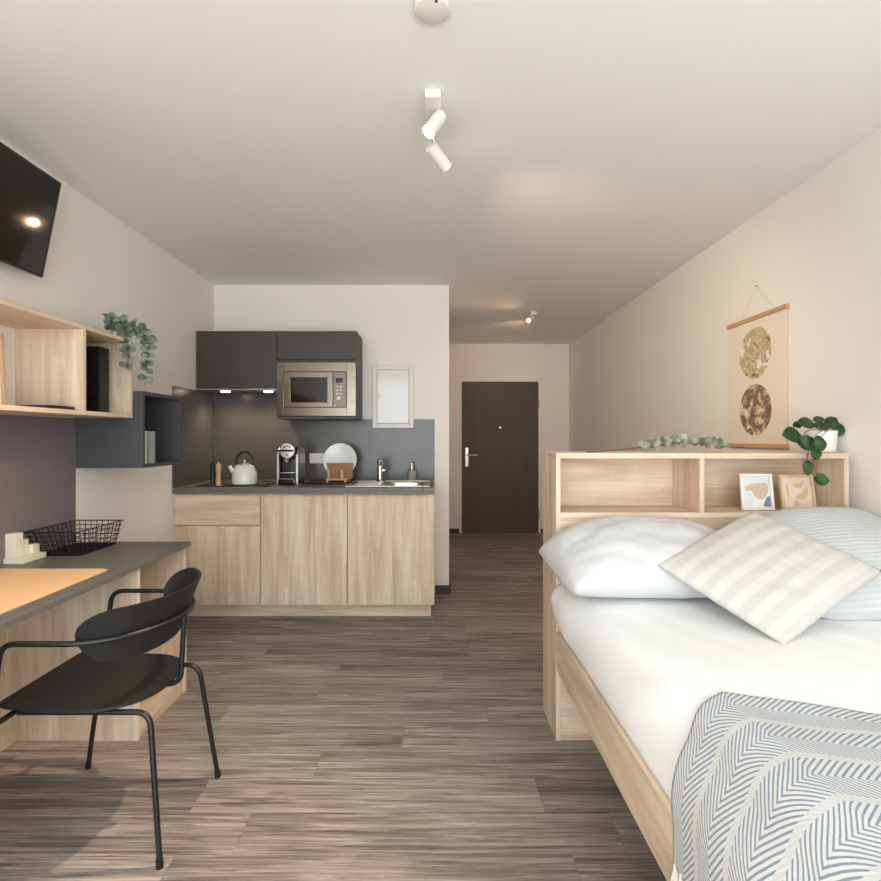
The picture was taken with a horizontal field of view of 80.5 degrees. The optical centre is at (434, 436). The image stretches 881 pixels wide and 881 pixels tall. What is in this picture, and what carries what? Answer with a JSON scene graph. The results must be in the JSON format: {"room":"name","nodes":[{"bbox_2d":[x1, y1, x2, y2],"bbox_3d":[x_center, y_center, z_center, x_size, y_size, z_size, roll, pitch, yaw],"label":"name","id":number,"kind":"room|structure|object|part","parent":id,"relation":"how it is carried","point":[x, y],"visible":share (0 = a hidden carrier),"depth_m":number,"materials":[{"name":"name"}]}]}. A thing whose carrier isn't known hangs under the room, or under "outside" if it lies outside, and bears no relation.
{"room":"studio apartment","nodes":[
{"label":"studio apartment","id":0,"kind":"room"},
{"bbox_2d":[3,552,45,563],"bbox_3d":[-1.762,0.520,2.240,0.080,0.024,0.136,0,0,0],"label":"tray","id":1,"kind":"object","parent":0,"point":[22,557],"depth_m":2.19,"materials":[{"name":"beige cardboard"}]},
{"bbox_2d":[0,138,213,564],"bbox_3d":[-1.856,0.020,1.381,0.100,2.530,5.962,0,0,0],"label":"wall","id":2,"kind":"structure","parent":0,"point":[96,265],"depth_m":2.99,"materials":[{"name":"white paint"}]},
{"bbox_2d":[0,142,60,277],"bbox_3d":[-1.722,-0.909,1.920,0.168,0.420,0.730,0,0,0],"label":"television","id":3,"kind":"object","parent":2,"relation":"attached to","point":[29,196],"visible":1,"depth_m":2.13,"materials":[{"name":"black plastic"}]},
{"bbox_2d":[0,415,75,564],"bbox_3d":[-1.804,0.219,1.806,0.004,0.624,1.612,0,0,0],"label":"panel","id":4,"kind":"object","parent":2,"relation":"attached to","point":[38,454],"visible":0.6,"depth_m":2.35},
{"bbox_2d":[0,298,132,417],"bbox_3d":[-1.659,-0.290,1.904,0.292,0.390,1.408,0,0,0],"label":"wall shelf","id":5,"kind":"object","parent":2,"relation":"attached to","point":[50,349],"visible":0.85,"depth_m":2.24,"materials":[{"name":"brown wood"}]},
{"bbox_2d":[0,333,6,404],"bbox_3d":[-1.732,-0.265,1.970,0.031,0.300,0.240,0,0,0],"label":"picture frame","id":6,"kind":"object","parent":5,"relation":"on","point":[3,392],"visible":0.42,"depth_m":2.08,"materials":[{"name":"brown wood"}]},
{"bbox_2d":[16,405,74,409],"bbox_3d":[-1.657,-0.122,2.164,0.235,0.015,0.128,0,0,0],"label":"tablet","id":7,"kind":"object","parent":5,"relation":"on","point":[43,406],"visible":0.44,"depth_m":2.10,"materials":[{"name":"black plastic"}]},
{"bbox_3d":[-1.659,-0.290,2.249,0.292,0.352,0.019,0,0,0],"label":"upright panel","id":8,"kind":"part","parent":5,"relation":"part of","materials":[{"name":"brown wood"}]},
{"bbox_2d":[86,346,108,411],"bbox_3d":[-1.657,-0.272,2.496,0.145,0.316,0.078,0,0,0],"label":"media box","id":9,"kind":"object","parent":5,"relation":"on","point":[97,357],"visible":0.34,"depth_m":2.46,"materials":[{"name":"black plastic"}]},
{"bbox_3d":[-1.659,-0.290,2.599,0.292,0.352,0.019,0,0,0],"label":"upright panel","id":10,"kind":"part","parent":5,"relation":"part of","materials":[{"name":"brown wood"}]},
{"bbox_2d":[102,311,158,385],"bbox_3d":[-1.500,-0.433,2.571,0.256,0.347,0.101,0,0,-40],"label":"trailing plant","id":11,"kind":"object","parent":5,"relation":"on","point":[125,329],"visible":0.98,"depth_m":2.56,"materials":[{"name":"green plant"}]},
{"bbox_2d":[76,391,180,467],"bbox_3d":[-1.635,-0.037,2.809,0.340,0.387,0.394,0,0,0],"label":"cube shelf","id":12,"kind":"object","parent":2,"relation":"attached to","point":[100,442],"visible":0.75,"depth_m":2.61,"materials":[{"name":"grey laminate"}]},
{"bbox_3d":[-1.635,-0.037,2.622,0.340,0.349,0.019,0,0,0],"label":"panel","id":13,"kind":"part","parent":12,"relation":"part of","materials":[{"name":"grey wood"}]},
{"bbox_2d":[145,431,147,463],"bbox_3d":[-1.537,0.052,2.656,0.126,0.168,0.032,0,0,0],"label":"book","id":14,"kind":"object","parent":12,"relation":"on","point":[146,432],"visible":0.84,"depth_m":2.66,"materials":[{"name":"paper"}]},
{"bbox_2d":[148,431,154,463],"bbox_3d":[-1.536,0.053,2.708,0.128,0.166,0.068,0,0,0],"label":"book","id":15,"kind":"object","parent":12,"relation":"on","point":[151,434],"visible":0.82,"depth_m":2.71,"materials":[{"name":"paper"}]},
{"bbox_3d":[-1.635,-0.037,2.997,0.340,0.349,0.019,0,0,0],"label":"panel","id":16,"kind":"part","parent":12,"relation":"part of","materials":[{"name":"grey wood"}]},
{"bbox_2d":[172,386,214,487],"bbox_3d":[-1.800,-0.002,3.915,0.011,0.702,0.670,0,0,0],"label":"backsplash","id":17,"kind":"structure","parent":2,"relation":"attached to","point":[197,407],"depth_m":3.90,"materials":[{"name":"grey laminate"}]},
{"bbox_2d":[214,285,448,593],"bbox_3d":[-0.844,0.020,4.312,1.925,2.530,0.100,0,0,0],"label":"wall","id":18,"kind":"structure","parent":0,"point":[395,324],"depth_m":4.26,"materials":[{"name":"white paint"}]},
{"bbox_2d":[198,388,276,393],"bbox_3d":[-1.492,-0.359,4.090,0.595,0.022,0.317,0,0,0],"label":"range hood","id":19,"kind":"object","parent":18,"relation":"attached to","point":[210,390],"visible":0.95,"depth_m":3.95,"materials":[{"name":"grey metal"}]},
{"bbox_2d":[197,331,277,387],"bbox_3d":[-1.494,-0.585,4.088,0.605,0.430,0.325,0,0,0],"label":"upper cabinet","id":20,"kind":"object","parent":18,"relation":"attached to","point":[225,359],"visible":0.86,"depth_m":3.92,"materials":[{"name":"grey laminate"}]},
{"bbox_2d":[277,331,361,419],"bbox_3d":[-0.889,-0.468,4.088,0.601,0.665,0.325,0,0,0],"label":"upper cabinet","id":21,"kind":"object","parent":18,"relation":"attached to","point":[292,346],"visible":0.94,"depth_m":3.92,"materials":[{"name":"grey laminate"}]},
{"bbox_2d":[277,362,355,416],"bbox_3d":[-0.890,-0.360,4.057,0.597,0.406,0.326,0,0,0],"label":"microwave","id":22,"kind":"object","parent":21,"relation":"in","point":[304,389],"visible":1,"depth_m":3.91,"materials":[{"name":"silver metal"}]},
{"bbox_3d":[-0.949,-0.357,3.919,0.368,0.265,0.024,0,0,0],"label":"door","id":23,"kind":"part","parent":22,"relation":"part of","materials":[{"name":"silver metal"}]},
{"bbox_3d":[-0.945,-0.354,3.921,0.277,0.186,0.016,0,0,0],"label":"door glass","id":24,"kind":"part","parent":22,"relation":"part of","materials":[{"name":"black glass"}]},
{"bbox_3d":[-0.714,-0.357,3.920,0.097,0.265,0.023,0,0,0],"label":"control panel","id":25,"kind":"part","parent":22,"relation":"part of","materials":[{"name":"grey metal"}]},
{"bbox_3d":[-0.890,-0.694,3.934,0.598,0.213,0.018,0,0,0],"label":"flap door","id":26,"kind":"part","parent":21,"relation":"part of","materials":[{"name":"grey laminate"}]},
{"bbox_2d":[215,394,433,479],"bbox_3d":[-0.897,-0.002,4.256,1.794,0.702,0.011,0,0,0],"label":"backsplash","id":27,"kind":"structure","parent":18,"relation":"attached to","point":[250,423],"depth_m":4.25,"materials":[{"name":"grey laminate"}]},
{"bbox_2d":[309,453,324,462],"bbox_3d":[-0.940,0.174,4.244,0.160,0.082,0.012,0,0,0],"label":"wall socket","id":28,"kind":"object","parent":27,"relation":"attached to","point":[313,457],"visible":0.61,"depth_m":4.24,"materials":[{"name":"white plastic"}]},
{"bbox_2d":[373,365,413,427],"bbox_3d":[-0.337,-0.329,4.242,0.334,0.509,0.041,0,0,0],"label":"box","id":29,"kind":"object","parent":18,"relation":"attached to","point":[393,385],"visible":1,"depth_m":4.23,"materials":[{"name":"white plastic"}]},
{"bbox_3d":[-0.337,-0.329,4.240,0.258,0.433,0.020,0,0,0],"label":"door","id":30,"kind":"part","parent":29,"relation":"part of","materials":[{"name":"white paint"}]},
{"bbox_2d":[435,585,448,593],"bbox_3d":[0.062,1.250,4.255,0.114,0.070,0.014,0,0,0],"label":"baseboard","id":31,"kind":"structure","parent":18,"relation":"attached to","point":[439,589],"depth_m":4.25,"materials":[{"name":"grey"}]},
{"bbox_2d":[0,533,666,880],"bbox_3d":[-0.003,1.335,2.730,3.806,0.100,8.660,0,0,0],"label":"floor","id":32,"kind":"structure","parent":0,"point":[349,748],"depth_m":2.02,"materials":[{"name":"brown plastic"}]},
{"bbox_2d":[0,542,190,751],"bbox_3d":[-1.522,0.908,1.825,0.564,0.753,1.649,0,0,0],"label":"desk","id":33,"kind":"object","parent":32,"relation":"on","point":[56,616],"visible":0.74,"depth_m":2.20,"materials":[{"name":"brown wood"}]},
{"bbox_2d":[3,532,45,563],"bbox_3d":[-1.762,0.469,2.240,0.080,0.125,0.136,0,0,0],"label":"desk organizer","id":34,"kind":"object","parent":33,"relation":"on","point":[18,550],"visible":1,"depth_m":2.20,"materials":[{"name":"beige wood"}]},
{"bbox_2d":[0,569,106,613],"bbox_3d":[-1.544,0.530,1.670,0.483,0.003,0.840,0,0,0],"label":"desk mat","id":35,"kind":"object","parent":33,"relation":"on","point":[18,587],"visible":1,"depth_m":1.89,"materials":[{"name":"beige leather"}]},
{"bbox_2d":[23,520,122,555],"bbox_3d":[-1.678,0.473,2.439,0.237,0.117,0.337,0,0,0],"label":"wire basket","id":36,"kind":"object","parent":33,"relation":"on","point":[77,549],"visible":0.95,"depth_m":2.42,"materials":[{"name":"black metal"}]},
{"bbox_3d":[-1.522,0.920,2.208,0.535,0.730,0.019,0,0,0],"label":"panel","id":37,"kind":"part","parent":33,"relation":"part of","materials":[{"name":"brown wood"}]},
{"bbox_3d":[-1.522,0.920,2.622,0.535,0.730,0.019,0,0,0],"label":"panel","id":38,"kind":"part","parent":33,"relation":"part of","materials":[{"name":"brown wood"}]},
{"bbox_2d":[0,568,220,870],"bbox_3d":[-1.082,0.893,1.758,0.547,0.785,0.541,0,0,0],"label":"armchair","id":39,"kind":"object","parent":32,"relation":"on","point":[113,670],"visible":1,"depth_m":1.66,"materials":[{"name":"black"}]},
{"bbox_3d":[-1.284,0.841,1.758,0.017,0.017,0.520,0,0,0],"label":"seat frame","id":40,"kind":"part","parent":39,"relation":"part of","materials":[{"name":"black metal"}]},
{"bbox_3d":[-1.101,0.820,1.758,0.432,0.037,0.410,0,0,0],"label":"seat","id":41,"kind":"part","parent":39,"relation":"part of","materials":[{"name":"black"}]},
{"bbox_3d":[-1.043,1.057,1.573,0.464,0.446,0.059,0,0,0],"label":"leg","id":42,"kind":"part","parent":39,"relation":"part of","materials":[{"name":"black metal"}]},
{"bbox_3d":[-1.315,1.060,2.018,0.078,0.440,0.017,0,0,0],"label":"leg","id":43,"kind":"part","parent":39,"relation":"part of","materials":[{"name":"black metal"}]},
{"bbox_3d":[-0.931,0.591,1.758,0.221,0.180,0.536,0,0,0],"label":"backrest","id":44,"kind":"part","parent":39,"relation":"part of","materials":[{"name":"black"}]},
{"bbox_3d":[-1.042,1.057,1.927,0.467,0.446,0.052,0,0,-5],"label":"leg","id":45,"kind":"part","parent":39,"relation":"part of","materials":[{"name":"black metal"}]},
{"bbox_2d":[174,493,260,604],"bbox_3d":[-1.506,0.777,3.926,0.594,0.776,0.648,0,0,0],"label":"base cabinet","id":46,"kind":"object","parent":32,"relation":"on","point":[223,530],"visible":0.64,"depth_m":3.60,"materials":[{"name":"brown wood"}]},
{"bbox_3d":[-1.506,0.506,3.611,0.592,0.211,0.018,0,0,0],"label":"drawer","id":47,"kind":"part","parent":46,"relation":"part of","materials":[{"name":"brown wood"}]},
{"bbox_2d":[261,493,347,604],"bbox_3d":[-0.906,0.777,3.926,0.602,0.776,0.648,0,0,0],"label":"base cabinet","id":48,"kind":"object","parent":32,"relation":"on","point":[304,536],"visible":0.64,"depth_m":3.60,"materials":[{"name":"brown wood"}]},
{"bbox_2d":[172,480,433,492],"bbox_3d":[-0.903,0.369,3.921,1.806,0.040,0.682,0,0,0],"label":"countertop","id":49,"kind":"structure","parent":48,"relation":"on","point":[276,488],"depth_m":3.58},
{"bbox_2d":[196,480,276,486],"bbox_3d":[-1.427,0.345,3.893,0.505,0.007,0.475,0,0,0],"label":"cooktop","id":50,"kind":"object","parent":49,"relation":"in","point":[224,483],"visible":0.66,"depth_m":3.75,"materials":[{"name":"black glass"}]},
{"bbox_2d":[210,462,214,484],"bbox_3d":[-1.592,0.259,3.735,0.034,0.166,0.034,0,0,0],"label":"pepper mill","id":51,"kind":"object","parent":50,"relation":"on","point":[212,466],"visible":1,"depth_m":3.72,"materials":[{"name":"black plastic"}]},
{"bbox_2d":[216,462,220,485],"bbox_3d":[-1.527,0.259,3.675,0.038,0.166,0.038,0,0,0],"label":"pepper mill","id":52,"kind":"object","parent":50,"relation":"on","point":[218,465],"visible":1,"depth_m":3.66,"materials":[{"name":"brown wood"}]},
{"bbox_2d":[228,450,256,484],"bbox_3d":[-1.374,0.219,3.759,0.180,0.244,0.176,0,0,-43],"label":"kettle","id":53,"kind":"object","parent":50,"relation":"on","point":[244,473],"visible":1,"depth_m":3.70,"materials":[{"name":"white ceramic"}]},
{"bbox_3d":[-1.373,0.151,3.760,0.141,0.107,0.016,0,0,0],"label":"handle","id":54,"kind":"part","parent":53,"relation":"part of","materials":[{"name":"black plastic"}]},
{"bbox_2d":[277,443,304,484],"bbox_3d":[-1.077,0.196,3.896,0.155,0.304,0.248,0,0,0],"label":"coffee machine","id":55,"kind":"object","parent":49,"relation":"on","point":[290,458],"visible":1,"depth_m":3.83,"materials":[{"name":"black plastic"}]},
{"bbox_3d":[-1.147,0.212,3.913,0.015,0.270,0.205,0,0,0],"label":"panel","id":56,"kind":"part","parent":55,"relation":"part of","materials":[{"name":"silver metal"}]},
{"bbox_3d":[-1.087,0.100,3.792,0.120,0.014,0.017,0,0,0],"label":"lever","id":57,"kind":"part","parent":55,"relation":"part of","materials":[{"name":"black plastic"}]},
{"bbox_2d":[278,478,294,484],"bbox_3d":[-1.077,0.325,3.812,0.119,0.042,0.080,0,0,0],"label":"drip tray","id":58,"kind":"object","parent":55,"relation":"on","point":[281,481],"depth_m":3.77,"materials":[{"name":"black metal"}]},
{"bbox_2d":[279,471,295,472],"bbox_3d":[-1.077,0.260,3.823,0.111,0.008,0.094,0,0,0],"label":"drip tray","id":59,"kind":"object","parent":55,"relation":"attached to","point":[279,471],"depth_m":3.82,"materials":[{"name":"silver metal"}]},
{"bbox_3d":[-1.008,0.212,3.913,0.015,0.270,0.205,0,0,0],"label":"panel","id":60,"kind":"part","parent":55,"relation":"part of","materials":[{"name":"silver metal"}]},
{"bbox_2d":[302,479,353,483],"bbox_3d":[-0.807,0.342,3.980,0.335,0.012,0.300,0,0,0],"label":"mat","id":61,"kind":"object","parent":49,"relation":"on","point":[313,481],"visible":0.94,"depth_m":3.89,"materials":[{"name":"black plastic"}]},
{"bbox_2d":[325,463,352,482],"bbox_3d":[-0.728,0.270,3.980,0.200,0.140,0.220,0,0,0],"label":"dish rack","id":62,"kind":"object","parent":61,"relation":"on","point":[337,471],"visible":1,"depth_m":3.98,"materials":[{"name":"brown wood"}]},
{"bbox_2d":[323,443,356,469],"bbox_3d":[-0.737,0.177,4.054,0.262,0.258,0.061,0,0,0],"label":"dinner plate","id":63,"kind":"object","parent":62,"relation":"in","point":[339,452],"visible":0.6,"depth_m":4.07,"materials":[{"name":"white ceramic"}]},
{"bbox_2d":[377,459,390,481],"bbox_3d":[-0.390,0.255,3.931,0.116,0.177,0.235,0,0,0],"label":"faucet","id":64,"kind":"object","parent":49,"relation":"on","point":[380,469],"visible":1,"depth_m":4.00,"materials":[{"name":"silver metal"}]},
{"bbox_2d":[344,480,429,486],"bbox_3d":[-0.332,0.420,3.850,0.593,0.161,0.450,0,0,0],"label":"sink","id":65,"kind":"object","parent":49,"relation":"in","point":[356,483],"visible":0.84,"depth_m":3.92,"materials":[{"name":"grey metal"}]},
{"bbox_3d":[-0.215,0.422,3.817,0.260,0.158,0.295,0,0,0],"label":"bowl","id":66,"kind":"part","parent":65,"relation":"part of","materials":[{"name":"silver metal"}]},
{"bbox_2d":[407,463,416,479],"bbox_3d":[-0.180,0.278,4.124,0.076,0.142,0.088,0,0,0],"label":"soap dispenser","id":67,"kind":"object","parent":49,"relation":"on","point":[411,474],"visible":0.83,"depth_m":4.10,"materials":[{"name":"grey ceramic"}]},
{"bbox_2d":[187,604,430,615],"bbox_3d":[-0.914,1.226,3.987,1.778,0.118,0.509,0,0,0],"label":"plinth","id":68,"kind":"object","parent":32,"relation":"on","point":[199,610],"visible":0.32,"depth_m":3.73,"materials":[{"name":"brown wood"}]},
{"bbox_2d":[348,493,433,604],"bbox_3d":[-0.301,0.777,3.926,0.603,0.776,0.648,0,0,0],"label":"base cabinet","id":69,"kind":"object","parent":32,"relation":"on","point":[391,535],"visible":0.8,"depth_m":3.60,"materials":[{"name":"brown wood"}]},
{"bbox_2d":[557,631,672,880],"bbox_3d":[1.139,1.052,1.188,1.247,0.465,2.016,0,0,0],"label":"bed","id":70,"kind":"object","parent":32,"relation":"on","point":[649,805],"visible":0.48,"depth_m":1.42,"materials":[{"name":"brown wood"}]},
{"bbox_3d":[1.165,0.762,1.195,1.110,0.244,1.930,0,0,0],"label":"mattress","id":71,"kind":"object","parent":70,"relation":"on","visible":0},
{"bbox_2d":[551,583,880,800],"bbox_3d":[1.126,0.701,1.189,1.276,0.232,1.999,0,0,0],"label":"sheet","id":72,"kind":"object","parent":71,"relation":"on","point":[654,662],"visible":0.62,"depth_m":1.43,"materials":[{"name":"white fabric"}]},
{"bbox_2d":[539,515,714,598],"bbox_3d":[0.804,0.449,1.990,0.742,0.272,0.384,0,0,0],"label":"pillow","id":73,"kind":"object","parent":72,"relation":"on","point":[617,556],"visible":0.73,"depth_m":1.87,"materials":[{"name":"white fabric"}]},
{"bbox_2d":[658,512,880,644],"bbox_3d":[1.124,0.443,1.765,0.575,0.297,0.408,0,0,-26],"label":"cushion","id":74,"kind":"object","parent":72,"relation":"on","point":[779,579],"visible":1,"depth_m":1.69,"materials":[{"name":"beige fabric"}]},
{"bbox_2d":[671,692,880,880],"bbox_3d":[1.073,0.779,0.707,1.154,0.407,0.994,0,0,0],"label":"throw blanket","id":75,"kind":"object","parent":72,"relation":"on","point":[764,789],"visible":1,"depth_m":0.95,"materials":[{"name":"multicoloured fabric"}]},
{"bbox_2d":[762,507,880,620],"bbox_3d":[1.503,0.445,1.915,0.557,0.329,0.482,0,0,0],"label":"pillow","id":76,"kind":"object","parent":72,"relation":"on","point":[856,532],"visible":0.48,"depth_m":1.88,"materials":[{"name":"white fabric"}]},
{"bbox_2d":[543,451,848,740],"bbox_3d":[1.133,0.676,2.329,1.238,1.217,0.263,0,0,0],"label":"shelf","id":77,"kind":"object","parent":32,"relation":"on","point":[699,487],"visible":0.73,"depth_m":2.38,"materials":[{"name":"brown wood"}]},
{"bbox_3d":[0.523,0.688,2.329,0.019,1.194,0.263,0,0,0],"label":"panel","id":78,"kind":"part","parent":77,"relation":"part of","materials":[{"name":"brown wood"}]},
{"bbox_3d":[1.133,0.813,2.211,1.200,0.944,0.018,0,0,0],"label":"panel","id":79,"kind":"part","parent":77,"relation":"part of","materials":[{"name":"brown wood"}]},
{"bbox_2d":[587,433,730,452],"bbox_3d":[0.971,0.025,2.280,0.623,0.084,0.114,0,0,0],"label":"branch","id":80,"kind":"object","parent":77,"relation":"on","point":[683,440],"visible":1,"depth_m":2.26,"materials":[{"name":"green plant"}]},
{"bbox_3d":[0.965,0.047,2.269,0.611,0.042,0.013,0,0,-3],"label":"stem","id":81,"kind":"part","parent":80,"relation":"part of","materials":[{"name":"brown"}]},
{"bbox_3d":[1.133,0.688,2.457,1.200,1.194,0.008,0,0,0],"label":"panel","id":82,"kind":"part","parent":77,"relation":"part of","materials":[{"name":"brown wood"}]},
{"bbox_2d":[738,474,774,509],"bbox_3d":[1.413,0.240,2.281,0.134,0.158,0.040,0,0,6],"label":"picture frame","id":83,"kind":"object","parent":77,"relation":"on","point":[756,490],"visible":1,"depth_m":2.28,"materials":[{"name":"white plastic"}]},
{"bbox_2d":[743,476,770,506],"bbox_3d":[1.415,0.241,2.284,0.121,0.133,0.037,0,0,0],"label":"print","id":84,"kind":"object","parent":83,"relation":"attached to","point":[756,489],"depth_m":2.28,"materials":[{"name":"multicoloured paper"}]},
{"bbox_2d":[777,474,816,509],"bbox_3d":[1.588,0.242,2.276,0.152,0.155,0.040,0,0,-3],"label":"picture frame","id":85,"kind":"object","parent":77,"relation":"on","point":[796,490],"visible":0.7,"depth_m":2.28,"materials":[{"name":"brown wood"}]},
{"bbox_2d":[782,477,812,507],"bbox_3d":[1.587,0.242,2.279,0.130,0.132,0.025,0,0,-3],"label":"print","id":86,"kind":"object","parent":85,"relation":"attached to","point":[797,492],"depth_m":2.28,"materials":[{"name":"beige paper"}]},
{"bbox_2d":[782,416,845,485],"bbox_3d":[1.639,0.053,2.247,0.364,0.294,0.155,0,0,-37],"label":"potted plant","id":87,"kind":"object","parent":77,"relation":"on","point":[815,442],"visible":0.99,"depth_m":2.20,"materials":[{"name":"green plant"}]},
{"bbox_3d":[1.722,0.020,2.315,0.121,0.096,0.121,0,0,0],"label":"pot","id":88,"kind":"part","parent":87,"relation":"part of","materials":[{"name":"white ceramic"}]},
{"bbox_3d":[1.742,0.688,2.329,0.019,1.194,0.263,0,0,0],"label":"panel","id":89,"kind":"part","parent":77,"relation":"part of","materials":[{"name":"brown wood"}]},
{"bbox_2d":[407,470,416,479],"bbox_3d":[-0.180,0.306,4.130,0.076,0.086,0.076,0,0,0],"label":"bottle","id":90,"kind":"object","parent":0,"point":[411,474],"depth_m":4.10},
{"bbox_2d":[0,0,880,343],"bbox_3d":[-0.003,-1.295,2.730,3.806,0.100,8.660,0,0,0],"label":"ceiling","id":91,"kind":"structure","parent":0,"point":[595,149],"depth_m":2.10,"materials":[{"name":"white paint"}]},
{"bbox_2d":[414,0,449,23],"bbox_3d":[-0.007,-1.234,1.500,0.102,0.021,0.102,0,0,0],"label":"smoke detector","id":92,"kind":"object","parent":91,"relation":"attached to","point":[427,11],"visible":1,"depth_m":1.49,"materials":[{"name":"white plastic"}]},
{"bbox_2d":[422,89,451,172],"bbox_3d":[0.005,-1.151,1.980,0.094,0.187,0.254,0,0,10],"label":"ceiling spotlight","id":93,"kind":"object","parent":91,"relation":"attached to","point":[435,117],"visible":1,"depth_m":1.92,"materials":[{"name":"white plastic"}]},
{"bbox_2d":[526,311,536,326],"bbox_3d":[0.965,-1.191,5.266,0.099,0.108,0.232,0,0,0],"label":"ceiling spotlight","id":94,"kind":"object","parent":91,"relation":"attached to","point":[530,319],"visible":1,"depth_m":5.19,"materials":[{"name":"white plastic"}]},
{"bbox_2d":[449,344,568,528],"bbox_3d":[0.909,0.020,7.010,1.781,2.530,0.100,0,0,0],"label":"wall","id":95,"kind":"structure","parent":0,"point":[549,363],"depth_m":6.96,"materials":[{"name":"white paint"}]},
{"bbox_2d":[449,529,542,532],"bbox_3d":[0.960,1.255,6.953,1.681,0.060,0.014,0,0,0],"label":"baseboard","id":96,"kind":"structure","parent":95,"relation":"attached to","point":[450,530],"depth_m":6.95,"materials":[{"name":"grey"}]},
{"bbox_2d":[459,379,541,532],"bbox_3d":[0.877,0.253,6.949,1.108,2.065,0.122,0,0,0],"label":"door","id":97,"kind":"structure","parent":95,"relation":"in","point":[500,420],"depth_m":6.95,"materials":[{"name":"brown wood"}]},
{"bbox_3d":[0.432,0.269,6.944,0.048,0.257,0.011,0,0,0],"label":"handle plate","id":98,"kind":"part","parent":97,"relation":"part of","materials":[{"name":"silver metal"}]},
{"bbox_2d":[569,129,880,517],"bbox_3d":[1.841,0.020,2.730,0.119,2.530,8.660,0,0,0],"label":"wall","id":99,"kind":"structure","parent":0,"point":[656,367],"depth_m":2.82,"materials":[{"name":"white paint"}]},
{"bbox_2d":[740,384,771,435],"bbox_3d":[1.790,-0.151,2.905,0.001,0.286,0.286,0,0,0],"label":"print","id":100,"kind":"object","parent":99,"relation":"attached to","point":[755,399],"depth_m":2.90},
{"bbox_2d":[740,327,771,378],"bbox_3d":[1.790,-0.469,2.905,0.001,0.286,0.286,0,0,0],"label":"print","id":101,"kind":"object","parent":99,"relation":"attached to","point":[755,342],"depth_m":2.89},
{"bbox_3d":[1.789,-0.666,2.902,0.016,0.024,0.538,0,0,0],"label":"rod","id":102,"kind":"part","parent":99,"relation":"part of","materials":[{"name":"brown wood"}]},
{"bbox_3d":[1.789,0.048,2.902,0.016,0.024,0.538,0,0,0],"label":"rod","id":103,"kind":"part","parent":99,"relation":"part of","materials":[{"name":"brown wood"}]}
]}

